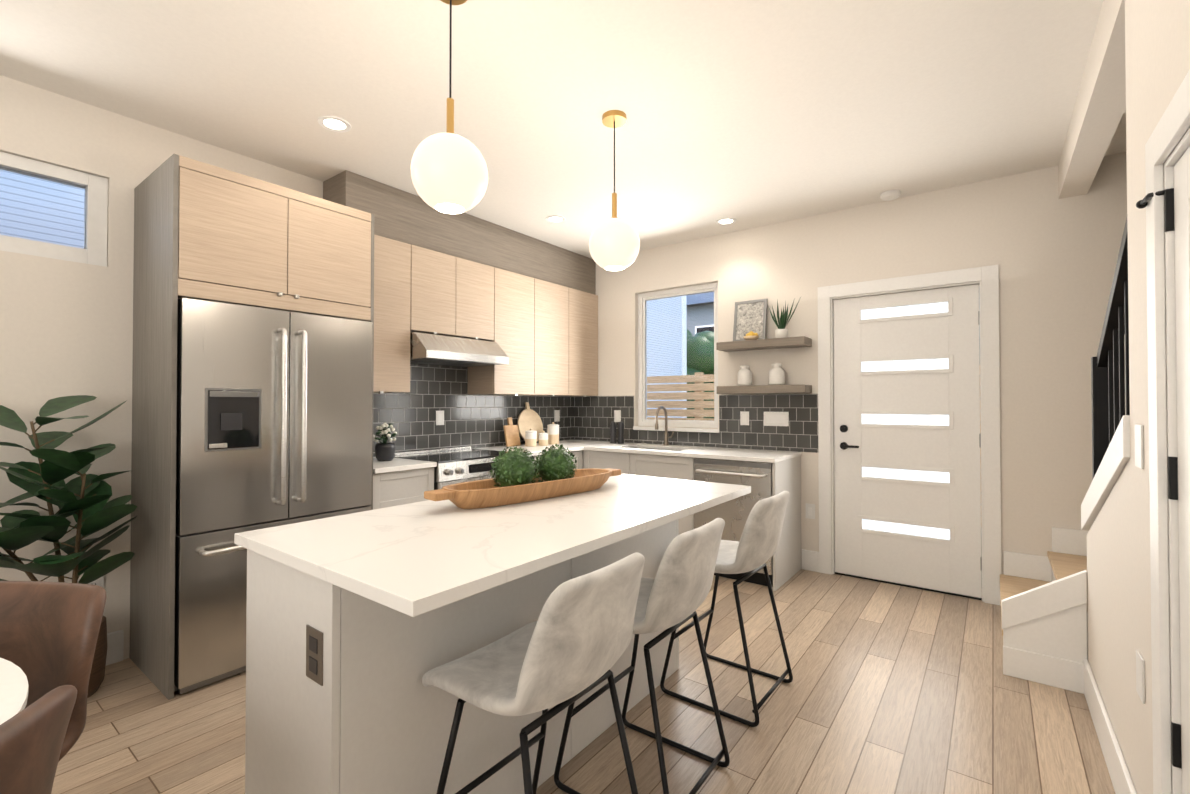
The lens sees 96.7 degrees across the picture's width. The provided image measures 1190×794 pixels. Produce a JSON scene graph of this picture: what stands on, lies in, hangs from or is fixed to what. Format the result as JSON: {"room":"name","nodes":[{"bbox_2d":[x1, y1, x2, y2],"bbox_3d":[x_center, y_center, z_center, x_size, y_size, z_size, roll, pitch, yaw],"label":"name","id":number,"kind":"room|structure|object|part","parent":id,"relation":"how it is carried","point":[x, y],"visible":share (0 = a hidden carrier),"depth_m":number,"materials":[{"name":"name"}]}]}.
{"room":"kitchen","nodes":[
{"label":"kitchen","id":0,"kind":"room"},
{"bbox_2d":[0,75,563,659],"bbox_3d":[-2.405,-0.050,2.758,0.120,2.757,7.320,-1,-1,37],"label":"wall","id":1,"kind":"structure","parent":0,"point":[66,327],"depth_m":2.56,"materials":[{"name":"beige paint"}]},
{"bbox_2d":[0,151,107,266],"bbox_3d":[-2.765,-0.877,2.291,0.080,0.446,0.961,-1,-1,37],"label":"window","id":2,"kind":"structure","parent":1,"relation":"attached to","point":[93,251],"depth_m":2.55,"materials":[{"name":"white plastic"}]},
{"bbox_2d":[83,573,103,587],"bbox_3d":[-2.449,0.899,2.582,0.008,0.115,0.075,-1,-1,37],"label":"outlet","id":3,"kind":"object","parent":1,"relation":"attached to","point":[99,581],"visible":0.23,"depth_m":2.60,"materials":[{"name":"white plastic"}]},
{"bbox_2d":[106,630,123,665],"bbox_3d":[-3.462,1.232,1.226,0.015,0.155,3.605,-1,-1,37],"label":"baseboard","id":4,"kind":"structure","parent":1,"relation":"attached to","point":[115,643],"depth_m":2.64,"materials":[{"name":"white wood"}]},
{"bbox_2d":[374,235,413,393],"bbox_3d":[-1.529,-0.542,3.552,0.328,1.020,0.444,-1,-1,37],"label":"upper cabinet","id":5,"kind":"object","parent":1,"relation":"attached to","point":[393,259],"depth_m":3.52,"materials":[{"name":"laminate"}]},
{"bbox_2d":[414,245,457,336],"bbox_3d":[-1.281,-0.753,3.885,0.328,0.590,0.379,-1,-1,37],"label":"upper cabinet","id":6,"kind":"object","parent":1,"relation":"attached to","point":[435,273],"depth_m":3.79,"materials":[{"name":"laminate"}]},
{"bbox_2d":[323,170,595,294],"bbox_3d":[-0.893,-1.226,4.434,0.293,0.362,2.601,-1,-1,37],"label":"soffit","id":7,"kind":"object","parent":1,"relation":"attached to","point":[406,217],"depth_m":4.00,"materials":[{"name":"beige wood"}]},
{"bbox_2d":[373,363,572,456],"bbox_3d":[-1.007,-0.007,4.509,0.006,0.881,2.599,-1,-1,37],"label":"tile backsplash","id":8,"kind":"structure","parent":1,"relation":"attached to","point":[476,421],"depth_m":4.29,"materials":[{"name":"grey tile"}]},
{"bbox_2d":[436,411,443,424],"bbox_3d":[-1.230,0.166,4.199,0.008,0.115,0.075,-1,-1,37],"label":"electrical outlet plate","id":9,"kind":"object","parent":8,"relation":"attached to","point":[439,417],"depth_m":4.19,"materials":[{"name":"white plastic"}]},
{"bbox_2d":[554,410,559,421],"bbox_3d":[-0.381,0.189,5.325,0.008,0.115,0.075,-1,-1,37],"label":"electrical outlet plate","id":10,"kind":"object","parent":8,"relation":"attached to","point":[556,412],"depth_m":5.32,"materials":[{"name":"white plastic"}]},
{"bbox_2d":[458,257,497,342],"bbox_3d":[-1.053,-0.749,4.188,0.328,0.590,0.379,-1,-1,37],"label":"upper cabinet","id":11,"kind":"object","parent":1,"relation":"attached to","point":[477,282],"depth_m":4.10,"materials":[{"name":"laminate"}]},
{"bbox_2d":[468,268,537,394],"bbox_3d":[-0.798,-0.530,4.524,0.328,1.020,0.465,-1,-1,37],"label":"upper cabinet","id":12,"kind":"object","parent":1,"relation":"attached to","point":[517,293],"depth_m":4.42,"materials":[{"name":"laminate"}]},
{"bbox_2d":[410,332,508,366],"bbox_3d":[-1.094,-0.345,3.977,0.486,0.192,0.750,-1,-1,37],"label":"range hood","id":13,"kind":"object","parent":12,"relation":"attached to","point":[426,348],"visible":0.92,"depth_m":3.80,"materials":[{"name":"silver metal"}]},
{"bbox_2d":[530,279,569,395],"bbox_3d":[-0.518,-0.526,4.896,0.328,1.020,0.466,-1,-1,37],"label":"upper cabinet","id":14,"kind":"object","parent":1,"relation":"attached to","point":[543,334],"depth_m":4.81,"materials":[{"name":"laminate"}]},
{"bbox_2d":[570,288,597,396],"bbox_3d":[-0.238,-0.521,5.267,0.328,1.020,0.465,-1,-1,37],"label":"upper cabinet","id":15,"kind":"object","parent":1,"relation":"attached to","point":[583,305],"depth_m":5.16,"materials":[{"name":"laminate"}]},
{"bbox_2d":[0,0,1126,258],"bbox_3d":[-0.396,-1.486,1.313,5.450,0.080,7.600,-1,-1,37],"label":"ceiling","id":16,"kind":"structure","parent":0,"point":[746,114],"depth_m":2.46,"materials":[{"name":"paint"}]},
{"bbox_2d":[318,116,350,132],"bbox_3d":[-1.361,-1.425,2.765,0.160,0.006,0.160,-1,-1,37],"label":"recessed light","id":17,"kind":"object","parent":16,"relation":"in","point":[334,124],"visible":1,"depth_m":2.76,"materials":[{"name":"white"}]},
{"bbox_2d":[411,0,487,213],"bbox_3d":[-0.503,-1.045,1.839,0.260,0.786,0.260,-1,-1,37],"label":"pendant light","id":18,"kind":"object","parent":16,"relation":"hanging from","point":[449,172],"visible":1,"depth_m":1.75,"materials":[{"name":"white glass"}]},
{"bbox_2d":[545,215,565,222],"bbox_3d":[-0.313,-1.408,4.191,0.160,0.006,0.160,-1,-1,37],"label":"recessed light","id":19,"kind":"object","parent":16,"relation":"in","point":[555,219],"visible":1,"depth_m":4.19,"materials":[{"name":"white"}]},
{"bbox_2d":[589,110,639,270],"bbox_3d":[0.099,-1.040,2.688,0.260,0.776,0.260,-1,-1,37],"label":"pendant light","id":20,"kind":"object","parent":16,"relation":"hanging from","point":[614,242],"visible":1,"depth_m":2.60,"materials":[{"name":"white glass"}]},
{"bbox_2d":[716,218,735,224],"bbox_3d":[1.052,-1.408,4.240,0.160,0.006,0.160,-1,-1,37],"label":"recessed light","id":21,"kind":"object","parent":16,"relation":"in","point":[725,221],"visible":1,"depth_m":4.24,"materials":[{"name":"white"}]},
{"bbox_2d":[880,190,900,200],"bbox_3d":[2.055,-1.400,3.678,0.124,0.033,0.124,-1,-1,37],"label":"smoke detector","id":22,"kind":"object","parent":16,"relation":"attached to","point":[889,195],"visible":1,"depth_m":3.65,"materials":[{"name":"white plastic"}]},
{"bbox_2d":[51,569,1114,793],"bbox_3d":[-0.396,1.341,1.279,5.450,0.060,7.600,-1,-1,37],"label":"floor","id":23,"kind":"structure","parent":0,"point":[892,689],"depth_m":2.17,"materials":[{"name":"brown wood"}]},
{"bbox_2d":[0,658,28,724],"bbox_3d":[-1.475,0.927,0.607,1.120,0.750,1.120,-1,-1,37],"label":"dining table","id":24,"kind":"object","parent":23,"relation":"on","point":[14,688],"visible":0.73,"depth_m":1.00,"materials":[{"name":"white"}]},
{"bbox_2d":[0,685,76,793],"bbox_3d":[-1.074,0.881,0.630,0.546,0.846,0.497,0,-1,-3],"label":"dining chair","id":25,"kind":"object","parent":23,"relation":"on","point":[32,736],"visible":1,"depth_m":0.78,"materials":[{"name":"leather"}]},
{"bbox_2d":[0,581,105,761],"bbox_3d":[-1.444,0.887,1.082,0.497,0.846,0.546,0,-1,4],"label":"dining chair","id":26,"kind":"object","parent":23,"relation":"on","point":[49,632],"visible":0.67,"depth_m":1.29,"materials":[{"name":"leather"}]},
{"bbox_2d":[0,395,136,697],"bbox_3d":[-2.334,0.654,2.116,0.694,1.333,0.801,-1,-1,37],"label":"fiddle-leaf fig plant","id":27,"kind":"object","parent":23,"relation":"on","point":[83,498],"visible":0.73,"depth_m":2.23,"materials":[{"name":"plant"}]},
{"bbox_2d":[129,154,373,699],"bbox_3d":[-1.820,0.130,2.885,0.655,2.400,0.950,-1,-1,37],"label":"cabinet","id":28,"kind":"object","parent":23,"relation":"on","point":[205,231],"visible":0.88,"depth_m":2.54,"materials":[{"name":"laminate"}]},
{"bbox_2d":[174,298,372,693],"bbox_3d":[-1.778,0.447,2.850,0.704,1.765,0.894,-1,-1,37],"label":"refrigerator","id":29,"kind":"object","parent":23,"relation":"on","point":[274,419],"visible":0.75,"depth_m":2.52,"materials":[{"name":"silver metal"}]},
{"bbox_2d":[373,467,433,509],"bbox_3d":[-1.417,0.895,3.443,0.618,0.884,0.428,-1,-1,37],"label":"base cabinet","id":30,"kind":"object","parent":23,"relation":"on","point":[395,488],"depth_m":3.24,"materials":[{"name":"grey wood"}]},
{"bbox_2d":[373,457,436,473],"bbox_3d":[-1.406,0.437,3.441,0.643,0.030,0.430,-1,-1,37],"label":"countertop","id":31,"kind":"structure","parent":30,"relation":"on","point":[397,464],"depth_m":3.30,"materials":[{"name":"white stone"}]},
{"bbox_2d":[373,423,396,460],"bbox_3d":[-1.394,0.295,3.491,0.170,0.253,0.163,-1,-1,37],"label":"flower pot","id":32,"kind":"object","parent":31,"relation":"on","point":[384,450],"visible":1,"depth_m":3.46,"materials":[{"name":"ceramic"}]},
{"bbox_2d":[394,447,505,489],"bbox_3d":[-1.012,0.875,3.894,0.695,0.935,0.766,-1,-1,37],"label":"range","id":33,"kind":"object","parent":23,"relation":"on","point":[460,465],"visible":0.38,"depth_m":3.67,"materials":[{"name":"silver metal"}]},
{"bbox_2d":[245,522,678,793],"bbox_3d":[-0.304,0.876,2.056,0.502,0.888,1.706,-1,-1,37],"label":"kitchen island","id":34,"kind":"object","parent":23,"relation":"on","point":[359,625],"depth_m":1.42,"materials":[{"name":"paint"}]},
{"bbox_2d":[234,474,749,617],"bbox_3d":[-0.166,0.414,1.961,0.870,0.030,1.750,-1,-1,37],"label":"island countertop","id":35,"kind":"structure","parent":34,"relation":"on","point":[413,560],"depth_m":1.48,"materials":[{"name":"white stone"}]},
{"bbox_2d":[424,444,620,508],"bbox_3d":[-0.235,0.295,2.128,0.227,0.210,0.930,-1,-1,45],"label":"tray","id":36,"kind":"object","parent":35,"relation":"on","point":[521,478],"visible":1,"depth_m":2.02,"materials":[{"name":"brown wood"}]},
{"bbox_2d":[422,553,644,793],"bbox_3d":[-0.147,0.862,1.410,0.484,0.900,0.455,-1,-1,37],"label":"bar stool","id":37,"kind":"object","parent":23,"relation":"on","point":[567,648],"visible":1,"depth_m":1.26,"materials":[{"name":"fabric"}]},
{"bbox_3d":[-0.148,0.586,1.414,0.494,0.369,0.472,-1,-1,37],"label":"seat","id":38,"kind":"part","parent":37,"relation":"part of","materials":[{"name":"fabric"}]},
{"bbox_2d":[529,450,584,468],"bbox_3d":[-0.560,0.908,4.532,0.677,0.884,0.783,-1,-1,37],"label":"base cabinet","id":39,"kind":"object","parent":23,"relation":"on","point":[580,455],"depth_m":4.63,"materials":[{"name":"grey wood"}]},
{"bbox_2d":[472,443,582,455],"bbox_3d":[-0.586,0.450,4.529,0.646,0.030,0.744,-1,-1,37],"label":"countertop","id":40,"kind":"structure","parent":39,"relation":"on","point":[537,449],"depth_m":4.55,"materials":[{"name":"white stone"}]},
{"bbox_2d":[503,417,520,446],"bbox_3d":[-0.741,0.309,4.693,0.072,0.253,0.160,-1,-1,37],"label":"rectangular cutting board","id":41,"kind":"object","parent":40,"relation":"on","point":[511,433],"visible":1,"depth_m":4.68,"materials":[{"name":"brown wood"}]},
{"bbox_2d":[517,402,542,440],"bbox_3d":[-0.607,0.239,4.931,0.096,0.379,0.320,-1,-1,37],"label":"round cutting board","id":42,"kind":"object","parent":40,"relation":"on","point":[528,418],"visible":0.77,"depth_m":4.93,"materials":[{"name":"brown wood"}]},
{"bbox_2d":[525,428,536,446],"bbox_3d":[-0.569,0.357,4.694,0.103,0.159,0.103,-1,-1,37],"label":"decorative canister","id":43,"kind":"object","parent":40,"relation":"on","point":[530,437],"visible":1,"depth_m":4.65,"materials":[{"name":"white ceramic"}]},
{"bbox_2d":[538,431,547,445],"bbox_3d":[-0.466,0.370,4.780,0.089,0.134,0.089,-1,-1,37],"label":"decorative canister","id":44,"kind":"object","parent":40,"relation":"on","point":[543,438],"visible":1,"depth_m":4.74,"materials":[{"name":"white ceramic"}]},
{"bbox_2d":[559,440,801,462],"bbox_3d":[0.501,0.450,4.585,2.316,0.030,0.652,-1,-1,37],"label":"countertop","id":45,"kind":"structure","parent":39,"relation":"on","point":[738,454],"depth_m":4.18,"materials":[{"name":"white stone"}]},
{"bbox_2d":[547,422,558,443],"bbox_3d":[-0.390,0.337,4.948,0.113,0.204,0.113,-1,-1,37],"label":"decorative canister","id":46,"kind":"object","parent":45,"relation":"on","point":[553,432],"visible":0.92,"depth_m":4.90,"materials":[{"name":"white ceramic"}]},
{"bbox_2d":[618,421,623,443],"bbox_3d":[0.245,0.336,5.002,0.060,0.208,0.060,-1,-1,37],"label":"pepper mill","id":47,"kind":"object","parent":45,"relation":"on","point":[620,432],"visible":1,"depth_m":4.98,"materials":[{"name":"plastic"}]},
{"bbox_2d":[619,448,680,456],"bbox_3d":[0.530,0.563,4.572,0.644,0.194,0.384,-1,-1,37],"label":"sink","id":48,"kind":"object","parent":45,"relation":"in","point":[658,449],"visible":0.04,"depth_m":4.74,"materials":[{"name":"silver metal"}]},
{"bbox_2d":[655,406,673,444],"bbox_3d":[0.619,0.258,4.716,0.110,0.356,0.214,-1,-1,37],"label":"faucet","id":49,"kind":"object","parent":45,"relation":"on","point":[666,437],"visible":1,"depth_m":4.77,"materials":[{"name":"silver metal"}]},
{"bbox_2d":[585,450,636,474],"bbox_3d":[0.274,0.910,4.734,0.568,0.884,0.678,-1,-1,37],"label":"base cabinet","id":50,"kind":"object","parent":23,"relation":"on","point":[626,462],"depth_m":4.49,"materials":[{"name":"grey wood"}]},
{"bbox_2d":[559,440,609,443],"bbox_3d":[-0.154,0.457,5.102,0.646,0.030,0.330,-1,-1,37],"label":"countertop","id":51,"kind":"structure","parent":50,"relation":"on","point":[565,441],"depth_m":5.14,"materials":[{"name":"white stone"}]},
{"bbox_2d":[610,421,615,442],"bbox_3d":[0.173,0.336,5.031,0.060,0.208,0.060,-1,-1,37],"label":"pepper mill","id":52,"kind":"object","parent":51,"relation":"on","point":[613,431],"visible":1,"depth_m":5.01,"materials":[{"name":"plastic"}]},
{"bbox_2d":[554,518,729,793],"bbox_3d":[0.172,0.867,1.833,0.484,0.900,0.455,-1,-1,36],"label":"bar stool","id":53,"kind":"object","parent":23,"relation":"on","point":[672,595],"visible":0.65,"depth_m":1.67,"materials":[{"name":"fabric"}]},
{"bbox_3d":[0.171,0.591,1.837,0.494,0.369,0.472,-1,-1,36],"label":"seat","id":54,"kind":"part","parent":53,"relation":"part of","materials":[{"name":"fabric"}]},
{"bbox_2d":[637,448,684,534],"bbox_3d":[0.681,0.907,4.465,0.635,0.884,0.618,-1,-1,37],"label":"base cabinet","id":55,"kind":"object","parent":23,"relation":"on","point":[673,467],"depth_m":4.19,"materials":[{"name":"grey wood"}]},
{"bbox_2d":[660,491,792,726],"bbox_3d":[0.605,0.874,2.408,0.484,0.900,0.455,-1,-1,38],"label":"bar stool","id":56,"kind":"object","parent":23,"relation":"on","point":[753,550],"visible":0.67,"depth_m":2.23,"materials":[{"name":"fabric"}]},
{"bbox_3d":[0.604,0.598,2.412,0.494,0.369,0.472,-1,-1,38],"label":"seat","id":57,"kind":"part","parent":56,"relation":"part of","materials":[{"name":"fabric"}]},
{"bbox_2d":[694,458,772,586],"bbox_3d":[1.152,0.904,4.061,0.594,0.881,0.681,-1,-1,37],"label":"dishwasher","id":58,"kind":"object","parent":23,"relation":"on","point":[733,514],"visible":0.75,"depth_m":3.82,"materials":[{"name":"silver metal"}]},
{"bbox_2d":[1000,551,1087,658],"bbox_3d":[1.905,-0.114,1.325,1.402,2.850,4.179,-1,-1,37],"label":"flight","id":59,"kind":"object","parent":23,"relation":"on","point":[1063,565],"visible":0.1,"depth_m":3.09,"materials":[{"name":"brown wood"}]},
{"bbox_2d":[589,152,1126,573],"bbox_3d":[1.839,-0.034,4.081,5.070,2.757,0.140,-1,-1,37],"label":"wall","id":60,"kind":"structure","parent":0,"point":[1042,245],"depth_m":3.43,"materials":[{"name":"beige paint"}]},
{"bbox_2d":[633,282,718,432],"bbox_3d":[0.756,-0.347,4.874,0.874,1.315,0.142,-1,-1,37],"label":"kitchen window","id":61,"kind":"structure","parent":60,"relation":"in","point":[700,425],"depth_m":4.93,"materials":[{"name":"white plastic"}]},
{"bbox_2d":[573,394,817,452],"bbox_3d":[0.759,0.211,4.800,2.414,0.453,0.006,-1,-1,37],"label":"tile backsplash","id":62,"kind":"structure","parent":60,"relation":"attached to","point":[593,416],"depth_m":4.48,"materials":[{"name":"grey tile"}]},
{"bbox_2d":[614,410,620,421],"bbox_3d":[0.221,0.188,5.196,0.075,0.115,0.008,-1,-1,37],"label":"electrical outlet plate","id":63,"kind":"object","parent":62,"relation":"attached to","point":[617,413],"depth_m":5.19,"materials":[{"name":"white plastic"}]},
{"bbox_2d":[740,411,748,424],"bbox_3d":[1.251,0.178,4.420,0.075,0.115,0.008,-1,-1,37],"label":"electrical outlet plate","id":64,"kind":"object","parent":62,"relation":"attached to","point":[744,415],"depth_m":4.42,"materials":[{"name":"white plastic"}]},
{"bbox_2d":[764,412,788,425],"bbox_3d":[1.459,0.176,4.263,0.200,0.115,0.008,-1,-1,37],"label":"electrical outlet plate","id":65,"kind":"object","parent":62,"relation":"attached to","point":[776,418],"depth_m":4.26,"materials":[{"name":"white plastic"}]},
{"bbox_2d":[716,336,811,393],"bbox_3d":[1.344,-0.239,4.233,0.700,0.423,0.213,-1,-1,37],"label":"floating shelf","id":66,"kind":"object","parent":60,"relation":"attached to","point":[776,343],"visible":1,"depth_m":4.13,"materials":[{"name":"grey wood"}]},
{"bbox_2d":[737,365,751,385],"bbox_3d":[1.224,-0.176,4.321,0.116,0.173,0.116,-1,-1,37],"label":"decorative jar","id":67,"kind":"object","parent":66,"relation":"on","point":[744,376],"visible":0.9,"depth_m":4.28,"materials":[{"name":"white ceramic"}]},
{"bbox_2d":[733,299,767,340],"bbox_3d":[1.276,-0.626,4.354,0.270,0.346,0.072,-1,-1,37],"label":"picture frame","id":68,"kind":"object","parent":66,"relation":"on","point":[750,315],"visible":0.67,"depth_m":4.36,"materials":[{"name":"silver metal"}]},
{"bbox_2d":[744,331,758,339],"bbox_3d":[1.256,-0.490,4.251,0.124,0.078,0.124,-1,-1,37],"label":"fruit bowl","id":69,"kind":"object","parent":66,"relation":"on","point":[750,335],"visible":0.98,"depth_m":4.21,"materials":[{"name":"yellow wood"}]},
{"bbox_2d":[769,363,784,384],"bbox_3d":[1.431,-0.180,4.165,0.120,0.178,0.120,-1,-1,37],"label":"decorative jar","id":70,"kind":"object","parent":66,"relation":"on","point":[776,374],"visible":0.9,"depth_m":4.12,"materials":[{"name":"white ceramic"}]},
{"bbox_2d":[768,297,800,337],"bbox_3d":[1.478,-0.619,4.139,0.259,0.333,0.100,-1,-1,37],"label":"snake plant","id":71,"kind":"object","parent":66,"relation":"on","point":[781,331],"visible":0.85,"depth_m":4.13,"materials":[{"name":"green plant"}]},
{"bbox_2d":[802,549,818,571],"bbox_3d":[1.668,1.267,4.096,0.128,0.155,0.015,-1,-1,37],"label":"baseboard","id":72,"kind":"structure","parent":60,"relation":"attached to","point":[810,560],"depth_m":4.09,"materials":[{"name":"white wood"}]},
{"bbox_2d":[806,503,814,518],"bbox_3d":[1.671,0.887,4.104,0.070,0.115,0.008,-1,-1,37],"label":"outlet","id":73,"kind":"object","parent":60,"relation":"attached to","point":[810,511],"visible":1,"depth_m":4.10,"materials":[{"name":"white plastic"}]},
{"bbox_2d":[833,284,981,599],"bbox_3d":[2.182,0.298,3.750,0.912,2.085,0.103,-1,-1,37],"label":"entry door","id":74,"kind":"structure","parent":60,"relation":"in","point":[907,468],"depth_m":3.73,"materials":[{"name":"white wood"}]},
{"bbox_2d":[818,265,1001,605],"bbox_3d":[2.205,0.246,3.791,1.110,2.190,0.157,-1,-1,37],"label":"door frame","id":75,"kind":"structure","parent":60,"relation":"attached to","point":[986,278],"depth_m":3.50,"materials":[{"name":"white wood"}]},
{"bbox_2d":[1005,527,1088,558],"bbox_3d":[3.166,0.871,2.970,1.379,0.519,0.017,-1,-1,37],"label":"trim","id":76,"kind":"structure","parent":60,"relation":"attached to","point":[1067,541],"depth_m":3.19,"materials":[{"name":"white wood"}]},
{"bbox_2d":[1058,0,1189,793],"bbox_3d":[0.734,-0.080,0.320,0.130,2.757,7.200,-1,-1,37],"label":"wall","id":77,"kind":"structure","parent":0,"point":[1137,66],"depth_m":1.59,"materials":[{"name":"beige paint"}]},
{"bbox_2d":[1001,551,1086,693],"bbox_3d":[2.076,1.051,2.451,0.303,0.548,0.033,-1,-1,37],"label":"stairs","id":78,"kind":"structure","parent":77,"relation":"attached to","point":[1044,627],"depth_m":2.44,"materials":[{"name":"white wood"}]},
{"bbox_2d":[1081,415,1129,530],"bbox_3d":[1.970,0.329,1.956,0.160,0.539,1.000,-1,-1,37],"label":"trim","id":79,"kind":"structure","parent":77,"relation":"on","point":[1115,460],"depth_m":1.85,"materials":[{"name":"white wood"}]},
{"bbox_2d":[1091,217,1129,480],"bbox_3d":[1.962,0.053,1.949,0.090,1.618,0.948,-1,-1,37],"label":"guard rail","id":80,"kind":"object","parent":79,"relation":"on","point":[1109,371],"visible":0.38,"depth_m":2.12,"materials":[{"name":"black metal"}]},
{"bbox_2d":[1083,659,1136,793],"bbox_3d":[0.355,1.217,-0.077,0.015,0.155,6.115,-1,-1,37],"label":"baseboard","id":81,"kind":"structure","parent":77,"relation":"attached to","point":[1120,777],"depth_m":1.88,"materials":[{"name":"white wood"}]},
{"bbox_2d":[1135,424,1143,468],"bbox_3d":[1.528,0.138,1.485,0.006,0.120,0.080,-1,-1,37],"label":"light switch","id":82,"kind":"object","parent":77,"relation":"attached to","point":[1139,437],"depth_m":1.47,"materials":[{"name":"white plastic"}]},
{"bbox_2d":[1136,650,1144,703],"bbox_3d":[1.540,0.788,1.493,0.006,0.120,0.080,-1,-1,37],"label":"outlet","id":83,"kind":"object","parent":77,"relation":"attached to","point":[1140,661],"depth_m":1.48,"materials":[{"name":"white plastic"}]},
{"bbox_2d":[1136,146,1189,793],"bbox_3d":[1.111,0.375,0.913,0.089,1.838,0.980,-1,-1,37],"label":"closet door","id":84,"kind":"structure","parent":77,"relation":"in","point":[1177,208],"depth_m":1.20,"materials":[{"name":"white wood"}]},
{"bbox_2d":[1145,70,1189,793],"bbox_3d":[1.123,0.330,0.848,0.147,1.950,1.090,-1,-1,37],"label":"door frame","id":85,"kind":"structure","parent":77,"relation":"attached to","point":[1170,130],"depth_m":1.25,"materials":[{"name":"white wood"}]},
{"label":"outside","id":86,"kind":"structure","parent":0,"visible":0},
{"bbox_3d":[6.577,1.405,4.164,15.480,0.080,26.000,-1,-1,37],"label":"ground","id":87,"kind":"structure","parent":86,"visible":0},
{"bbox_2d":[0,169,686,417],"bbox_3d":[-5.384,-3.075,6.603,6.540,9.100,15.420,-1,-1,37],"label":"neighbouring house","id":88,"kind":"structure","parent":87,"relation":"on","point":[660,356],"depth_m":3.60,"materials":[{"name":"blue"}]},
{"bbox_2d":[687,329,713,417],"bbox_3d":[2.529,-0.168,13.030,2.826,3.280,2.423,-1,-1,37],"label":"tree","id":89,"kind":"object","parent":87,"relation":"on","point":[705,340],"depth_m":11.94,"materials":[{"name":"green plant"}]},
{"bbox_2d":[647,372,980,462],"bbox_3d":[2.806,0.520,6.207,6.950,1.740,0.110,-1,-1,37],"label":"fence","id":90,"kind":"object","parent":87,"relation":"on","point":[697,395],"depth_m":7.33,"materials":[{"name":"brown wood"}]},
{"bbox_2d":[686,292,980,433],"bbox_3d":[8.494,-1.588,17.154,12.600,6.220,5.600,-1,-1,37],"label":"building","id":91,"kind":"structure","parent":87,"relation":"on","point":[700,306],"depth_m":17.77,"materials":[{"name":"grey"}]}
]}

